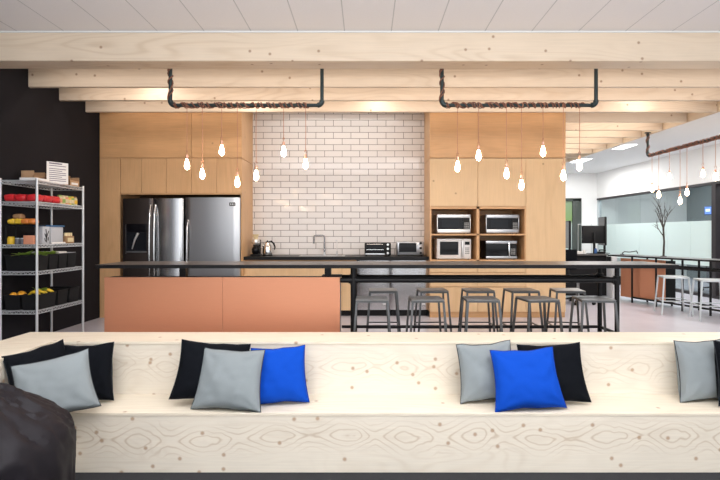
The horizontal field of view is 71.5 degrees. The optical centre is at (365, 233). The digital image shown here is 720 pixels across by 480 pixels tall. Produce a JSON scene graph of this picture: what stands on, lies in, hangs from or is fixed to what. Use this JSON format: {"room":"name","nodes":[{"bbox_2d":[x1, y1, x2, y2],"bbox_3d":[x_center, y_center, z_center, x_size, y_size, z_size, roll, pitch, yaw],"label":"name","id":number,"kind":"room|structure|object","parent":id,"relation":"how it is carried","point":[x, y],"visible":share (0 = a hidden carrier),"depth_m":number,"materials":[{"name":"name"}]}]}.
{"room":"common room","nodes":[
{"label":"common room","id":0,"kind":"room"},
{"bbox_2d":[0,69,99,339],"bbox_3d":[-4.125,-0.145,3.500,0.150,3.830,10.000,0,0,0],"label":"wall","id":1,"kind":"structure","parent":0,"point":[37,128],"depth_m":6.44,"materials":[{"name":"black paint"}]},
{"bbox_2d":[253,113,423,309],"bbox_3d":[-0.515,-0.395,8.390,7.070,3.330,0.120,0,0,0],"label":"wall","id":2,"kind":"structure","parent":0,"point":[362,182],"depth_m":8.33,"materials":[{"name":"tile"}]},
{"bbox_2d":[0,0,719,30],"bbox_3d":[2.700,-2.110,1.810,13.800,0.100,6.620,0,0,0],"label":"ceiling","id":3,"kind":"structure","parent":0,"point":[15,15],"depth_m":4.71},
{"bbox_2d":[0,31,719,32],"bbox_3d":[1.475,-2.054,5.082,11.050,0.012,0.015,0,0,0],"label":"trim","id":4,"kind":"structure","parent":3,"relation":"attached to","point":[0,31],"depth_m":5.08,"materials":[{"name":"white wood"}]},
{"bbox_2d":[55,278,719,331],"bbox_3d":[2.700,1.330,9.650,13.800,0.120,10.300,0,0,0],"label":"floor","id":5,"kind":"structure","parent":0,"point":[639,315],"depth_m":7.34,"materials":[{"name":"concrete"}]},
{"bbox_2d":[0,178,83,340],"bbox_3d":[-3.800,0.330,5.915,0.440,1.880,0.930,0,0,0],"label":"wire shelving","id":6,"kind":"object","parent":5,"relation":"on","point":[36,182],"depth_m":5.57,"materials":[{"name":"silver metal"}]},
{"bbox_2d":[3,291,30,309],"bbox_3d":[-3.888,0.754,5.665,0.183,0.169,0.358,0,0,0],"label":"storage bin","id":7,"kind":"object","parent":6,"relation":"on","point":[12,302],"visible":0.54,"depth_m":5.50,"materials":[{"name":"black plastic"}]},
{"bbox_2d":[4,254,48,270],"bbox_3d":[-3.792,0.320,5.598,0.363,0.179,0.211,0,0,0],"label":"storage bin","id":8,"kind":"object","parent":6,"relation":"on","point":[21,262],"visible":0.84,"depth_m":5.50,"materials":[{"name":"black plastic"}]},
{"bbox_2d":[23,235,34,243],"bbox_3d":[-3.715,0.065,5.530,0.110,0.099,0.060,0,0,0],"label":"carton","id":9,"kind":"object","parent":6,"relation":"on","point":[27,239],"visible":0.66,"depth_m":5.50,"materials":[{"name":"brown cardboard"}]},
{"bbox_2d":[21,171,44,178],"bbox_3d":[-3.894,-0.660,5.850,0.152,0.139,0.200,0,0,0],"label":"cardboard box","id":10,"kind":"object","parent":6,"relation":"on","point":[23,173],"visible":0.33,"depth_m":5.75,"materials":[{"name":"brown cardboard"}]},
{"bbox_2d":[20,291,56,309],"bbox_3d":[-3.703,0.754,5.665,0.183,0.169,0.358,0,0,0],"label":"storage bin","id":11,"kind":"object","parent":6,"relation":"on","point":[45,300],"visible":0.78,"depth_m":5.56,"materials":[{"name":"black plastic"}]},
{"bbox_2d":[38,226,48,243],"bbox_3d":[-3.656,0.015,5.660,0.088,0.199,0.120,0,0,0],"label":"printed box","id":12,"kind":"object","parent":6,"relation":"on","point":[43,231],"visible":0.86,"depth_m":5.61,"materials":[{"name":"white cardboard"}]},
{"bbox_2d":[27,288,68,304],"bbox_3d":[-3.792,0.750,5.970,0.363,0.179,0.208,0,0,0],"label":"storage bin","id":13,"kind":"object","parent":6,"relation":"on","point":[61,295],"visible":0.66,"depth_m":5.96,"materials":[{"name":"black plastic"}]},
{"bbox_2d":[34,225,64,243],"bbox_3d":[-3.725,0.006,5.880,0.210,0.215,0.260,0,0,0],"label":"tub","id":14,"kind":"object","parent":6,"relation":"on","point":[55,231],"visible":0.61,"depth_m":5.84,"materials":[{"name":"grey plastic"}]},
{"bbox_2d":[47,254,58,269],"bbox_3d":[-3.792,0.320,5.795,0.363,0.179,0.176,0,0,0],"label":"storage bin","id":15,"kind":"object","parent":6,"relation":"on","point":[52,259],"visible":0.37,"depth_m":5.78,"materials":[{"name":"black plastic"}]},
{"bbox_2d":[49,227,62,243],"bbox_3d":[-3.725,0.015,5.880,0.190,0.199,0.240,0,0,0],"label":"storage box","id":16,"kind":"object","parent":6,"relation":"on","point":[55,233],"depth_m":5.85,"materials":[{"name":"grey plastic"}]},
{"bbox_2d":[47,161,67,183],"bbox_3d":[-3.653,-0.716,5.844,0.284,0.249,0.136,0,0,-25],"label":"notice sign","id":17,"kind":"object","parent":6,"relation":"on","point":[57,172],"visible":0.91,"depth_m":5.86,"materials":[{"name":"white paper"}]},
{"bbox_2d":[44,286,79,302],"bbox_3d":[-3.792,0.750,6.205,0.363,0.179,0.218,0,0,0],"label":"storage bin","id":18,"kind":"object","parent":6,"relation":"on","point":[73,292],"visible":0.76,"depth_m":6.22,"materials":[{"name":"black plastic"}]},
{"bbox_2d":[57,253,67,268],"bbox_3d":[-3.792,0.320,5.973,0.363,0.179,0.171,0,0,0],"label":"storage bin","id":19,"kind":"object","parent":6,"relation":"on","point":[62,257],"visible":0.38,"depth_m":5.96,"materials":[{"name":"black plastic"}]},
{"bbox_2d":[63,233,73,242],"bbox_3d":[-3.683,0.050,6.140,0.113,0.129,0.160,0,0,0],"label":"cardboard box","id":20,"kind":"object","parent":6,"relation":"on","point":[68,238],"visible":0.72,"depth_m":6.12,"materials":[{"name":"brown cardboard"}]},
{"bbox_2d":[66,252,76,267],"bbox_3d":[-3.792,0.320,6.155,0.363,0.179,0.186,0,0,0],"label":"storage bin","id":21,"kind":"object","parent":6,"relation":"on","point":[71,257],"visible":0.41,"depth_m":6.14,"materials":[{"name":"black plastic"}]},
{"bbox_2d":[68,176,78,186],"bbox_3d":[-3.714,-0.650,6.230,0.172,0.119,0.200,0,0,0],"label":"cardboard box","id":22,"kind":"object","parent":6,"relation":"on","point":[71,181],"visible":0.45,"depth_m":6.23,"materials":[{"name":"brown cardboard"}]},
{"bbox_2d":[123,198,184,275],"bbox_3d":[-3.200,0.354,7.812,0.910,1.772,0.776,0,0,0],"label":"refrigerator","id":23,"kind":"object","parent":5,"relation":"on","point":[153,229],"visible":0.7,"depth_m":7.49,"materials":[{"name":"grey metal"}]},
{"bbox_2d":[100,113,252,317],"bbox_3d":[-2.969,-0.394,7.953,2.167,3.328,0.754,0,0,0],"label":"tall cabinet","id":24,"kind":"object","parent":5,"relation":"on","point":[143,155],"visible":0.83,"depth_m":7.58,"materials":[{"name":"brown wood"}]},
{"bbox_2d":[185,197,240,275],"bbox_3d":[-2.306,0.346,7.817,0.818,1.788,0.765,0,0,0],"label":"refrigerator","id":25,"kind":"object","parent":5,"relation":"on","point":[212,224],"visible":0.56,"depth_m":7.49,"materials":[{"name":"grey metal"}]},
{"bbox_2d":[244,260,356,315],"bbox_3d":[-1.017,0.836,8.020,1.733,0.868,0.600,0,0,0],"label":"base cabinet","id":26,"kind":"object","parent":5,"relation":"on","point":[345,287],"visible":0.23,"depth_m":7.72,"materials":[{"name":"brown wood"}]},
{"bbox_2d":[244,255,428,259],"bbox_3d":[-0.458,0.375,8.009,2.852,0.050,0.639,0,0,0],"label":"countertop","id":27,"kind":"structure","parent":26,"relation":"on","point":[273,257],"depth_m":7.69,"materials":[{"name":"black stone"}]},
{"bbox_2d":[250,234,261,255],"bbox_3d":[-1.751,0.177,8.010,0.167,0.344,0.200,0,0,0],"label":"coffee maker","id":28,"kind":"object","parent":27,"relation":"on","point":[256,250],"visible":1,"depth_m":7.94,"materials":[{"name":"black plastic"}]},
{"bbox_2d":[262,240,275,255],"bbox_3d":[-1.563,0.226,7.990,0.193,0.248,0.160,0,0,38],"label":"kettle","id":29,"kind":"object","parent":27,"relation":"on","point":[267,248],"visible":0.98,"depth_m":7.95,"materials":[{"name":"silver metal"}]},
{"bbox_2d":[365,243,390,255],"bbox_3d":[0.185,0.245,7.992,0.417,0.208,0.336,0,0,0],"label":"toaster oven","id":30,"kind":"object","parent":27,"relation":"on","point":[370,248],"visible":0.97,"depth_m":7.86,"materials":[{"name":"black metal"}]},
{"bbox_2d":[396,241,423,255],"bbox_3d":[0.700,0.234,7.992,0.424,0.232,0.336,0,0,0],"label":"toaster oven","id":31,"kind":"object","parent":27,"relation":"on","point":[402,247],"visible":0.96,"depth_m":7.86,"materials":[{"name":"metal"}]},
{"bbox_2d":[353,296,390,331],"bbox_3d":[0.060,0.955,5.000,0.410,0.634,0.410,0,0,0],"label":"bar stool","id":32,"kind":"object","parent":5,"relation":"on","point":[359,299],"visible":0.64,"depth_m":4.84,"materials":[{"name":"metal"}]},
{"bbox_2d":[357,260,388,315],"bbox_3d":[0.107,0.838,7.971,0.508,0.865,0.618,0,0,0],"label":"dishwasher","id":33,"kind":"object","parent":5,"relation":"on","point":[376,309],"visible":0.51,"depth_m":7.71,"materials":[{"name":"grey metal"}]},
{"bbox_2d":[366,288,400,331],"bbox_3d":[0.197,0.955,5.770,0.410,0.634,0.410,0,0,0],"label":"bar stool","id":34,"kind":"object","parent":5,"relation":"on","point":[371,290],"visible":0.86,"depth_m":5.61,"materials":[{"name":"metal"}]},
{"bbox_2d":[95,261,678,331],"bbox_3d":[0.211,0.790,5.373,5.897,0.960,0.654,0,0,0],"label":"kitchen island","id":35,"kind":"object","parent":5,"relation":"on","point":[183,302],"visible":0.67,"depth_m":5.15,"materials":[{"name":"orange wood"}]},
{"bbox_2d":[389,260,428,315],"bbox_3d":[0.667,0.838,7.971,0.599,0.865,0.618,0,0,0],"label":"dishwasher","id":36,"kind":"object","parent":5,"relation":"on","point":[404,290],"visible":0.55,"depth_m":7.71,"materials":[{"name":"grey metal"}]},
{"bbox_2d":[406,296,446,331],"bbox_3d":[0.600,0.955,5.000,0.410,0.634,0.410,0,0,-1],"label":"bar stool","id":37,"kind":"object","parent":5,"relation":"on","point":[414,299],"visible":0.6,"depth_m":4.87,"materials":[{"name":"metal"}]},
{"bbox_2d":[413,288,451,331],"bbox_3d":[0.765,0.955,5.770,0.410,0.634,0.410,0,0,-2],"label":"bar stool","id":38,"kind":"object","parent":5,"relation":"on","point":[421,290],"visible":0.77,"depth_m":5.62,"materials":[{"name":"metal"}]},
{"bbox_2d":[458,288,498,331],"bbox_3d":[1.290,0.955,5.770,0.410,0.634,0.410,0,0,0],"label":"bar stool","id":39,"kind":"object","parent":5,"relation":"on","point":[467,290],"visible":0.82,"depth_m":5.65,"materials":[{"name":"metal"}]},
{"bbox_2d":[459,296,502,331],"bbox_3d":[1.145,0.955,5.000,0.410,0.634,0.410,0,0,2],"label":"bar stool","id":40,"kind":"object","parent":5,"relation":"on","point":[469,299],"visible":0.6,"depth_m":4.87,"materials":[{"name":"metal"}]},
{"bbox_2d":[424,113,565,316],"bbox_3d":[1.998,-0.394,7.953,2.056,3.328,0.754,0,0,0],"label":"tall cabinet","id":41,"kind":"object","parent":5,"relation":"on","point":[479,188],"visible":0.64,"depth_m":7.58,"materials":[{"name":"brown wood"}]},
{"bbox_2d":[434,239,470,258],"bbox_3d":[1.352,0.233,7.870,0.522,0.316,0.420,0,0,0],"label":"microwave","id":42,"kind":"object","parent":41,"relation":"in","point":[443,248],"visible":1,"depth_m":7.68,"materials":[{"name":"white plastic"}]},
{"bbox_2d":[434,215,470,233],"bbox_3d":[1.349,-0.151,7.880,0.518,0.296,0.401,0,0,0],"label":"microwave","id":43,"kind":"object","parent":41,"relation":"in","point":[442,223],"visible":1,"depth_m":7.68,"materials":[{"name":"silver metal"}]},
{"bbox_2d":[480,241,516,258],"bbox_3d":[2.081,0.248,7.865,0.476,0.285,0.430,0,0,0],"label":"microwave","id":44,"kind":"object","parent":41,"relation":"in","point":[488,249],"visible":1,"depth_m":7.68,"materials":[{"name":"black metal"}]},
{"bbox_2d":[480,215,518,233],"bbox_3d":[2.099,-0.150,7.880,0.511,0.293,0.401,0,0,0],"label":"microwave","id":45,"kind":"object","parent":41,"relation":"in","point":[488,223],"visible":1,"depth_m":7.68,"materials":[{"name":"metal"}]},
{"bbox_2d":[499,288,543,331],"bbox_3d":[1.790,0.955,5.770,0.410,0.634,0.410,0,0,-2],"label":"bar stool","id":46,"kind":"object","parent":5,"relation":"on","point":[512,291],"visible":0.77,"depth_m":5.65,"materials":[{"name":"metal"}]},
{"bbox_2d":[512,296,562,331],"bbox_3d":[1.710,0.955,5.000,0.410,0.634,0.410,0,0,-7],"label":"bar stool","id":47,"kind":"object","parent":5,"relation":"on","point":[530,299],"visible":0.64,"depth_m":4.87,"materials":[{"name":"metal"}]},
{"bbox_2d":[546,288,589,331],"bbox_3d":[2.320,0.955,5.770,0.410,0.634,0.410,0,0,7],"label":"bar stool","id":48,"kind":"object","parent":5,"relation":"on","point":[556,290],"visible":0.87,"depth_m":5.65,"materials":[{"name":"metal"}]},
{"bbox_2d":[566,249,595,304],"bbox_3d":[3.903,0.780,9.160,0.591,0.980,0.621,0,0,-23],"label":"office chair","id":49,"kind":"object","parent":5,"relation":"on","point":[571,254],"visible":0.31,"depth_m":9.37,"materials":[{"name":"black plastic"}]},
{"bbox_2d":[566,253,616,297],"bbox_3d":[4.370,0.835,10.335,1.240,0.870,0.830,0,0,0],"label":"desk","id":50,"kind":"object","parent":5,"relation":"on","point":[590,288],"visible":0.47,"depth_m":9.98,"materials":[{"name":"black plastic"}]},
{"bbox_2d":[566,221,570,248],"bbox_3d":[4.189,0.065,10.314,0.180,0.670,0.500,0,0,11],"label":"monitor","id":51,"kind":"object","parent":50,"relation":"on","point":[568,223],"visible":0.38,"depth_m":10.12,"materials":[{"name":"black plastic"}]},
{"bbox_2d":[582,226,603,253],"bbox_3d":[4.600,0.115,10.090,0.460,0.570,0.180,0,0,0],"label":"monitor","id":52,"kind":"object","parent":50,"relation":"on","point":[590,234],"visible":1,"depth_m":10.10,"materials":[{"name":"black plastic"}]},
{"bbox_2d":[598,217,609,253],"bbox_3d":[4.910,0.025,10.314,0.180,0.750,0.500,0,0,11],"label":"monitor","id":53,"kind":"object","parent":50,"relation":"on","point":[602,221],"visible":0.62,"depth_m":10.16,"materials":[{"name":"black plastic"}]},
{"bbox_2d":[569,296,619,331],"bbox_3d":[2.275,0.955,5.000,0.410,0.634,0.410,0,0,6],"label":"bar stool","id":54,"kind":"object","parent":5,"relation":"on","point":[583,299],"visible":0.62,"depth_m":4.87,"materials":[{"name":"metal"}]},
{"bbox_2d":[608,254,719,315],"bbox_3d":[5.468,0.835,7.962,0.454,0.870,3.840,0,0,-16],"label":"bar table","id":55,"kind":"object","parent":5,"relation":"on","point":[636,283],"visible":0.9,"depth_m":8.76,"materials":[{"name":"black metal"}]},
{"bbox_2d":[652,192,673,256],"bbox_3d":[5.270,-0.179,8.928,0.482,1.156,0.238,0,0,-19],"label":"sculpture","id":56,"kind":"object","parent":55,"relation":"on","point":[661,213],"visible":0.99,"depth_m":8.87,"materials":[{"name":"grey"}]},
{"bbox_2d":[653,275,693,315],"bbox_3d":[4.900,0.971,7.980,0.450,0.602,0.450,0,0,16],"label":"bar stool","id":57,"kind":"object","parent":5,"relation":"on","point":[681,277],"visible":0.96,"depth_m":7.88,"materials":[{"name":"silver metal"}]},
{"bbox_2d":[689,278,719,320],"bbox_3d":[5.120,0.971,7.420,0.450,0.602,0.450,0,0,16],"label":"bar stool","id":58,"kind":"object","parent":5,"relation":"on","point":[702,280],"visible":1,"depth_m":7.36,"materials":[{"name":"silver metal"}]},
{"bbox_2d":[75,472,719,479],"bbox_3d":[2.700,1.830,1.500,13.800,0.120,6.000,0,0,0],"label":"floor","id":59,"kind":"structure","parent":0,"point":[78,475],"depth_m":3.67,"materials":[{"name":"carpet"}]},
{"bbox_2d":[0,383,76,479],"bbox_3d":[-2.202,1.280,2.685,1.156,0.980,1.108,0,0,4],"label":"bean bag","id":60,"kind":"object","parent":59,"relation":"on","point":[38,439],"visible":1,"depth_m":2.62,"materials":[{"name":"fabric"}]},
{"bbox_2d":[0,332,719,471],"bbox_3d":[1.275,1.330,3.960,8.650,0.880,1.160,0,0,0],"label":"bench","id":61,"kind":"object","parent":59,"relation":"on","point":[380,401],"visible":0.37,"depth_m":3.71,"materials":[{"name":"beige wood"}]},
{"bbox_2d":[1,339,65,385],"bbox_3d":[-2.447,1.081,3.785,0.222,0.498,0.505,0,0,27],"label":"cushion","id":62,"kind":"object","parent":61,"relation":"on","point":[57,349],"visible":0.31,"depth_m":3.72,"materials":[{"name":"black fabric"}]},
{"bbox_2d":[10,348,100,411],"bbox_3d":[-2.199,1.089,3.552,0.573,0.484,0.245,0,0,-25],"label":"cushion","id":63,"kind":"object","parent":61,"relation":"on","point":[66,380],"visible":0.71,"depth_m":3.52,"materials":[{"name":"grey fabric"}]},
{"bbox_2d":[64,342,113,400],"bbox_3d":[-2.210,1.098,3.960,0.480,0.465,0.235,0,0,0],"label":"cushion","id":64,"kind":"object","parent":61,"relation":"on","point":[101,355],"visible":0.44,"depth_m":3.93,"materials":[{"name":"black fabric"}]},
{"bbox_2d":[169,339,250,398],"bbox_3d":[-1.215,1.079,3.920,0.619,0.501,0.215,0,0,-17],"label":"cushion","id":65,"kind":"object","parent":61,"relation":"on","point":[185,386],"visible":0.51,"depth_m":3.84,"materials":[{"name":"black fabric"}]},
{"bbox_2d":[191,347,264,412],"bbox_3d":[-1.040,1.108,3.810,0.550,0.446,0.240,0,0,8],"label":"cushion","id":66,"kind":"object","parent":61,"relation":"on","point":[229,379],"visible":1,"depth_m":3.74,"materials":[{"name":"grey fabric"}]},
{"bbox_2d":[251,345,309,403],"bbox_3d":[-0.677,1.111,3.930,0.480,0.439,0.237,0,0,0],"label":"cushion","id":67,"kind":"object","parent":61,"relation":"on","point":[283,378],"visible":0.77,"depth_m":3.87,"materials":[{"name":"blue fabric"}]},
{"bbox_2d":[456,340,510,403],"bbox_3d":[0.977,1.094,3.979,0.508,0.472,0.221,0,0,-8],"label":"cushion","id":68,"kind":"object","parent":61,"relation":"on","point":[477,378],"visible":0.66,"depth_m":3.90,"materials":[{"name":"grey fabric"}]},
{"bbox_2d":[490,347,566,411],"bbox_3d":[1.236,1.106,3.812,0.558,0.448,0.256,0,0,0],"label":"cushion","id":69,"kind":"object","parent":61,"relation":"on","point":[523,379],"visible":1,"depth_m":3.74,"materials":[{"name":"blue fabric"}]},
{"bbox_2d":[516,342,590,401],"bbox_3d":[1.472,1.094,3.928,0.553,0.472,0.230,0,0,0],"label":"cushion","id":70,"kind":"object","parent":61,"relation":"on","point":[567,357],"visible":0.48,"depth_m":3.87,"materials":[{"name":"black fabric"}]},
{"bbox_2d":[673,339,719,402],"bbox_3d":[2.718,1.092,4.013,0.529,0.476,0.217,0,0,-9],"label":"cushion","id":71,"kind":"object","parent":61,"relation":"on","point":[695,361],"visible":0.88,"depth_m":3.94,"materials":[{"name":"grey fabric"}]},
{"bbox_2d":[713,340,719,405],"bbox_3d":[2.924,1.081,3.869,0.487,0.500,0.210,0,0,-6],"label":"cushion","id":72,"kind":"object","parent":61,"relation":"on","point":[716,343],"visible":1,"depth_m":3.88,"materials":[{"name":"black fabric"}]},
{"bbox_2d":[566,173,686,275],"bbox_3d":[6.300,-0.395,14.575,6.600,3.330,0.150,0,0,0],"label":"wall","id":73,"kind":"structure","parent":0,"point":[639,208],"depth_m":14.50,"materials":[{"name":"white paint"}]},
{"bbox_2d":[566,198,581,250],"bbox_3d":[5.750,0.120,14.440,0.900,2.300,0.119,0,0,0],"label":"door","id":74,"kind":"structure","parent":73,"relation":"in","point":[573,205],"depth_m":14.38,"materials":[{"name":"grey"}]},
{"bbox_2d":[597,200,601,250],"bbox_3d":[6.761,0.115,14.487,0.120,2.190,0.030,0,0,-2],"label":"trim","id":75,"kind":"structure","parent":73,"relation":"attached to","point":[599,202],"depth_m":14.47,"materials":[{"name":"silver metal"}]},
{"bbox_2d":[599,224,615,256],"bbox_3d":[6.772,0.115,14.042,0.017,2.190,0.912,0,0,-2],"label":"window","id":76,"kind":"structure","parent":73,"relation":"in","point":[611,228],"depth_m":13.79,"materials":[{"name":"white glass"}]},
{"bbox_2d":[566,101,719,162],"bbox_3d":[5.002,-1.911,10.065,0.024,0.297,9.475,0,0,-2],"label":"trim","id":77,"kind":"structure","parent":73,"relation":"attached to","point":[690,116],"depth_m":8.44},
{"bbox_2d":[676,288,719,299],"bbox_3d":[6.930,1.240,9.505,0.140,0.060,10.000,0,0,-2],"label":"trim","id":78,"kind":"structure","parent":73,"relation":"attached to","point":[677,289],"depth_m":10.34,"materials":[{"name":"black"}]},
{"bbox_2d":[566,112,719,172],"bbox_3d":[7.235,-1.900,10.065,4.730,0.280,9.470,0,0,0],"label":"ceiling","id":79,"kind":"structure","parent":0,"point":[708,126],"depth_m":10.06,"materials":[{"name":"white paint"}]},
{"bbox_2d":[645,132,719,156],"bbox_3d":[5.010,-1.565,7.560,0.100,0.449,2.621,0,0,-2],"label":"rail","id":80,"kind":"object","parent":79,"relation":"hanging from","point":[716,137],"visible":1,"depth_m":8.03,"materials":[{"name":"grey metal"}]},
{"bbox_2d":[597,143,719,197],"bbox_3d":[6.930,-1.395,9.505,0.120,0.730,10.000,0,0,-2],"label":"wall","id":81,"kind":"structure","parent":0,"point":[685,167],"depth_m":11.47,"materials":[{"name":"white paint"}]},
{"bbox_2d":[616,223,639,258],"bbox_3d":[6.807,0.115,13.018,0.017,2.190,1.122,0,0,-2],"label":"window","id":82,"kind":"structure","parent":81,"relation":"in","point":[627,235],"depth_m":12.96,"materials":[{"name":"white glass"}]},
{"bbox_2d":[640,222,666,259],"bbox_3d":[6.844,0.115,11.928,0.017,2.190,1.042,0,0,-2],"label":"window","id":83,"kind":"structure","parent":81,"relation":"in","point":[651,239],"depth_m":11.93,"materials":[{"name":"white glass"}]},
{"bbox_2d":[597,181,719,199],"bbox_3d":[6.930,-1.005,9.505,0.140,0.050,10.000,0,0,-2],"label":"trim","id":84,"kind":"structure","parent":81,"relation":"attached to","point":[715,182],"depth_m":11.46,"materials":[{"name":"black metal"}]},
{"bbox_2d":[667,221,690,264],"bbox_3d":[6.875,0.115,11.004,0.017,2.190,0.792,0,0,-2],"label":"window","id":85,"kind":"structure","parent":81,"relation":"in","point":[678,233],"depth_m":10.96,"materials":[{"name":"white glass"}]},
{"bbox_2d":[691,221,710,265],"bbox_3d":[6.901,0.115,10.244,0.017,2.190,0.712,0,0,-2],"label":"window","id":86,"kind":"structure","parent":81,"relation":"in","point":[700,230],"depth_m":10.27,"materials":[{"name":"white glass"}]},
{"bbox_2d":[711,184,719,295],"bbox_3d":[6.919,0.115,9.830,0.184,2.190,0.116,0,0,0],"label":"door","id":87,"kind":"structure","parent":81,"relation":"attached to","point":[715,188],"depth_m":9.77,"materials":[{"name":"black"}]},
{"bbox_2d":[687,186,710,278],"bbox_3d":[9.375,-0.395,9.500,0.150,3.330,10.000,0,0,0],"label":"wall","id":88,"kind":"structure","parent":0,"point":[698,197],"depth_m":14.03,"materials":[{"name":"grey paint"}]},
{"bbox_3d":[0.550,-2.110,9.960,9.500,0.100,9.680,0,0,0],"label":"ceiling","id":89,"kind":"structure","parent":0,"visible":0},
{"bbox_2d":[167,69,324,108],"bbox_3d":[-1.298,-1.709,5.420,1.742,0.703,0.100,0,0,0],"label":"rail","id":90,"kind":"object","parent":89,"relation":"hanging from","point":[170,82],"visible":0.91,"depth_m":5.40,"materials":[{"name":"grey metal"}]},
{"bbox_2d":[200,105,204,178],"bbox_3d":[-1.774,-1.010,5.420,0.054,0.830,0.055,0,0,-13],"label":"pendant bulb","id":91,"kind":"object","parent":90,"relation":"hanging from","point":[202,174],"visible":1,"depth_m":5.42,"materials":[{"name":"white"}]},
{"bbox_2d":[219,104,223,155],"bbox_3d":[-1.563,-1.137,5.420,0.055,0.576,0.054,0,0,8],"label":"pendant bulb","id":92,"kind":"object","parent":90,"relation":"hanging from","point":[221,151],"visible":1,"depth_m":5.41,"materials":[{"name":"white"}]},
{"bbox_2d":[235,106,239,186],"bbox_3d":[-1.395,-0.965,5.420,0.055,0.918,0.054,0,0,27],"label":"pendant bulb","id":93,"kind":"object","parent":90,"relation":"hanging from","point":[237,182],"visible":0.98,"depth_m":5.42,"materials":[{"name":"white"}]},
{"bbox_2d":[303,104,307,168],"bbox_3d":[-0.655,-1.063,5.420,0.054,0.722,0.055,0,0,19],"label":"pendant bulb","id":94,"kind":"object","parent":90,"relation":"hanging from","point":[305,164],"visible":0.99,"depth_m":5.41,"materials":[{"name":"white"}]},
{"bbox_2d":[0,33,719,68],"bbox_3d":[1.575,-1.909,5.209,11.250,0.299,0.238,0,0,0],"label":"ceiling beam","id":95,"kind":"structure","parent":89,"relation":"attached to","point":[17,50],"depth_m":5.09,"materials":[{"name":"brown wood"}]},
{"bbox_2d":[28,69,719,87],"bbox_3d":[0.530,-1.909,6.013,9.160,0.299,0.045,0,0,0],"label":"ceiling beam","id":96,"kind":"structure","parent":89,"relation":"attached to","point":[37,78],"depth_m":5.99,"materials":[{"name":"brown wood"}]},
{"bbox_2d":[59,88,719,100],"bbox_3d":[0.520,-1.909,6.612,9.140,0.299,0.045,0,0,0],"label":"ceiling beam","id":97,"kind":"structure","parent":89,"relation":"attached to","point":[65,94],"depth_m":6.59,"materials":[{"name":"brown wood"}]},
{"bbox_2d":[85,101,716,112],"bbox_3d":[0.510,-1.909,7.232,9.120,0.299,0.045,0,0,0],"label":"ceiling beam","id":98,"kind":"structure","parent":89,"relation":"attached to","point":[90,106],"depth_m":7.21,"materials":[{"name":"brown wood"}]},
{"bbox_2d":[439,69,598,108],"bbox_3d":[1.659,-1.709,5.420,1.769,0.703,0.100,0,0,0],"label":"rail","id":99,"kind":"object","parent":89,"relation":"hanging from","point":[463,105],"visible":0.89,"depth_m":5.40,"materials":[{"name":"grey metal"}]},
{"bbox_2d":[455,105,459,171],"bbox_3d":[0.993,-1.050,5.420,0.054,0.749,0.055,0,0,-33],"label":"pendant bulb","id":100,"kind":"object","parent":99,"relation":"hanging from","point":[457,166],"visible":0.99,"depth_m":5.42,"materials":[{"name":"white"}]},
{"bbox_2d":[476,104,480,160],"bbox_3d":[1.221,-1.110,5.420,0.054,0.630,0.055,0,0,26],"label":"pendant bulb","id":101,"kind":"object","parent":99,"relation":"hanging from","point":[478,155],"visible":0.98,"depth_m":5.41,"materials":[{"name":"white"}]},
{"bbox_2d":[504,102,508,178],"bbox_3d":[1.524,-1.012,5.420,0.054,0.825,0.055,0,0,-8],"label":"pendant bulb","id":102,"kind":"object","parent":99,"relation":"hanging from","point":[506,173],"visible":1,"depth_m":5.42,"materials":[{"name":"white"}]},
{"bbox_2d":[519,103,523,189],"bbox_3d":[1.686,-0.950,5.420,0.054,0.949,0.055,0,0,15],"label":"pendant bulb","id":103,"kind":"object","parent":99,"relation":"hanging from","point":[521,184],"visible":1,"depth_m":5.42,"materials":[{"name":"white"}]},
{"bbox_2d":[561,104,565,180],"bbox_3d":[2.140,-1.001,5.420,0.055,0.847,0.054,0,0,-17],"label":"pendant bulb","id":104,"kind":"object","parent":99,"relation":"hanging from","point":[563,175],"visible":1,"depth_m":5.42,"materials":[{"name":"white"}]},
{"bbox_2d":[577,107,581,170],"bbox_3d":[2.314,-1.055,5.420,0.055,0.738,0.054,0,0,24],"label":"pendant bulb","id":105,"kind":"object","parent":99,"relation":"hanging from","point":[579,164],"visible":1,"depth_m":5.42,"materials":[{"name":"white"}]},
{"bbox_2d":[566,149,591,153],"bbox_3d":[3.988,-1.909,10.957,1.925,0.299,0.045,0,0,0],"label":"ceiling beam","id":106,"kind":"structure","parent":89,"relation":"attached to","point":[568,151],"depth_m":10.94,"materials":[{"name":"brown wood"}]},
{"bbox_2d":[566,144,606,148],"bbox_3d":[3.997,-1.909,10.342,1.944,0.299,0.045,0,0,0],"label":"ceiling beam","id":107,"kind":"structure","parent":89,"relation":"attached to","point":[568,146],"depth_m":10.32,"materials":[{"name":"brown wood"}]},
{"bbox_2d":[566,138,622,143],"bbox_3d":[4.007,-1.909,9.727,1.963,0.299,0.045,0,0,0],"label":"ceiling beam","id":108,"kind":"structure","parent":89,"relation":"attached to","point":[568,140],"depth_m":9.71,"materials":[{"name":"brown wood"}]},
{"bbox_2d":[566,131,640,137],"bbox_3d":[4.016,-1.909,9.113,1.982,0.299,0.045,0,0,0],"label":"ceiling beam","id":109,"kind":"structure","parent":89,"relation":"attached to","point":[569,134],"depth_m":9.09,"materials":[{"name":"brown wood"}]},
{"bbox_2d":[566,123,661,130],"bbox_3d":[4.026,-1.909,8.498,2.002,0.299,0.045,0,0,0],"label":"ceiling beam","id":110,"kind":"structure","parent":89,"relation":"attached to","point":[569,126],"depth_m":8.47,"materials":[{"name":"brown wood"}]},
{"bbox_2d":[566,113,686,122],"bbox_3d":[4.035,-1.909,7.883,2.021,0.299,0.045,0,0,0],"label":"ceiling beam","id":111,"kind":"structure","parent":89,"relation":"attached to","point":[570,117],"depth_m":7.86,"materials":[{"name":"brown wood"}]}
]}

